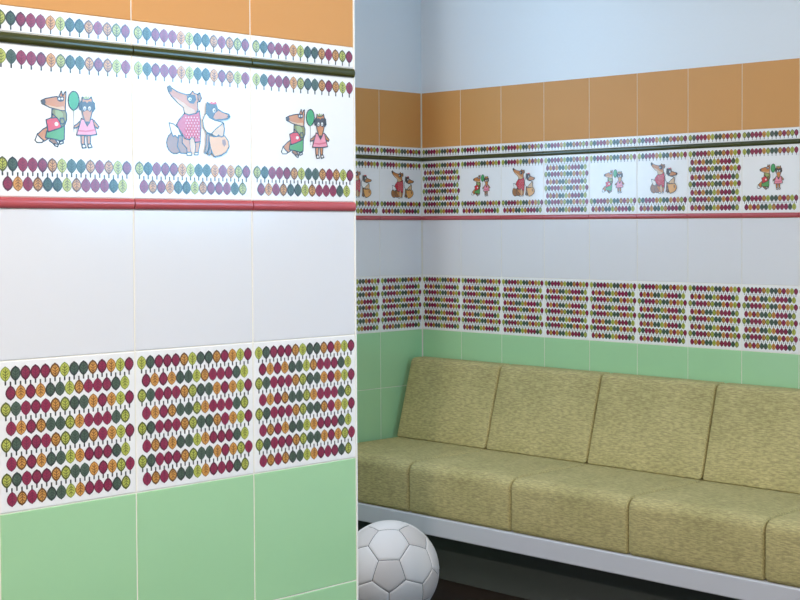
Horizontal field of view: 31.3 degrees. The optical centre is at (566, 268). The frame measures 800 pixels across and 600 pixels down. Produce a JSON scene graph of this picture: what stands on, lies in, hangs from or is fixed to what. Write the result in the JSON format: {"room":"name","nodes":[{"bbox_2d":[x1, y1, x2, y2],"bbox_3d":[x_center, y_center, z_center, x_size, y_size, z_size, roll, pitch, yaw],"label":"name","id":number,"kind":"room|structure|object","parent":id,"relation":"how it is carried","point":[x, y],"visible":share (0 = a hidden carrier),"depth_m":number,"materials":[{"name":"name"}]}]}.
{"room":"children's waiting room","nodes":[
{"label":"children's waiting room","id":0,"kind":"room"},
{"bbox_2d":[0,0,357,599],"bbox_3d":[-1.528,-0.152,1.042,0.140,2.560,3.443,1,2,41],"label":"wall partition","id":1,"kind":"structure","parent":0,"point":[178,303],"depth_m":2.04,"materials":[{"name":"multicoloured tile"}]},
{"bbox_2d":[355,0,421,442],"bbox_3d":[-2.401,-0.214,3.182,0.154,2.560,5.508,1,2,41],"label":"wall","id":2,"kind":"structure","parent":0,"point":[387,32],"depth_m":5.07,"materials":[{"name":"tile"}]},
{"bbox_2d":[430,579,527,599],"bbox_3d":[-0.618,1.158,1.652,4.900,0.100,5.800,1,2,41],"label":"floor","id":3,"kind":"structure","parent":0,"point":[445,590],"depth_m":4.44,"materials":[{"name":"brown wood"}]},
{"bbox_2d":[358,520,438,599],"bbox_3d":[-0.521,0.888,4.135,0.294,0.294,0.294,1,2,41],"label":"football","id":4,"kind":"object","parent":3,"relation":"on","point":[397,560],"visible":0.77,"depth_m":4.03,"materials":[{"name":"white leather"}]},
{"bbox_2d":[358,502,799,599],"bbox_3d":[0.159,0.911,4.282,2.272,0.237,0.504,1,2,41],"label":"bench","id":5,"kind":"object","parent":3,"relation":"on","point":[529,567],"visible":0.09,"depth_m":4.22,"materials":[{"name":"grey paint"}]},
{"bbox_2d":[357,437,487,510],"bbox_3d":[-0.518,0.692,4.866,0.447,0.169,0.497,1,2,41],"label":"seat cushion","id":6,"kind":"object","parent":5,"relation":"on","point":[384,465],"visible":0.36,"depth_m":4.65,"materials":[{"name":"green fabric"}]},
{"bbox_2d":[397,356,508,448],"bbox_3d":[-0.402,0.469,4.993,0.447,0.281,0.141,1,2,41],"label":"cushion","id":7,"kind":"object","parent":6,"relation":"on","point":[449,401],"visible":0.9,"depth_m":4.95,"materials":[{"name":"green fabric"}]},
{"bbox_2d":[410,449,587,530],"bbox_3d":[-0.179,0.700,4.567,0.447,0.169,0.497,1,2,41],"label":"seat cushion","id":8,"kind":"object","parent":5,"relation":"on","point":[475,488],"visible":0.55,"depth_m":4.40,"materials":[{"name":"green fabric"}]},
{"bbox_2d":[487,364,608,462],"bbox_3d":[-0.062,0.477,4.695,0.447,0.281,0.141,1,2,41],"label":"cushion","id":9,"kind":"object","parent":8,"relation":"on","point":[547,412],"visible":0.82,"depth_m":4.65,"materials":[{"name":"green fabric"}]},
{"bbox_2d":[512,464,704,553],"bbox_3d":[0.161,0.708,4.269,0.447,0.169,0.497,1,2,41],"label":"seat cushion","id":10,"kind":"object","parent":5,"relation":"on","point":[585,505],"visible":0.62,"depth_m":4.10,"materials":[{"name":"green fabric"}]},
{"bbox_2d":[588,373,723,479],"bbox_3d":[0.278,0.485,4.396,0.447,0.281,0.141,1,2,41],"label":"cushion","id":11,"kind":"object","parent":10,"relation":"on","point":[651,424],"visible":0.86,"depth_m":4.36,"materials":[{"name":"green fabric"}]},
{"bbox_2d":[629,481,799,579],"bbox_3d":[0.500,0.716,3.971,0.447,0.169,0.497,1,2,41],"label":"seat cushion","id":12,"kind":"object","parent":5,"relation":"on","point":[708,525],"visible":0.78,"depth_m":3.80,"materials":[{"name":"green fabric"}]},
{"bbox_2d":[703,383,799,493],"bbox_3d":[0.617,0.493,4.098,0.447,0.281,0.141,1,2,41],"label":"cushion","id":13,"kind":"object","parent":12,"relation":"on","point":[754,439],"visible":1,"depth_m":4.11,"materials":[{"name":"green fabric"}]},
{"bbox_2d":[766,511,799,587],"bbox_3d":[0.840,0.724,3.672,0.447,0.169,0.497,1,2,41],"label":"seat cushion","id":14,"kind":"object","parent":5,"relation":"on","point":[782,532],"visible":1,"depth_m":3.60,"materials":[{"name":"green fabric"}]},
{"bbox_2d":[421,0,799,388],"bbox_3d":[1.242,-0.237,3.732,4.900,2.560,0.154,1,2,41],"label":"wall","id":15,"kind":"structure","parent":0,"point":[611,186],"depth_m":4.59,"materials":[{"name":"tile"}]}
]}

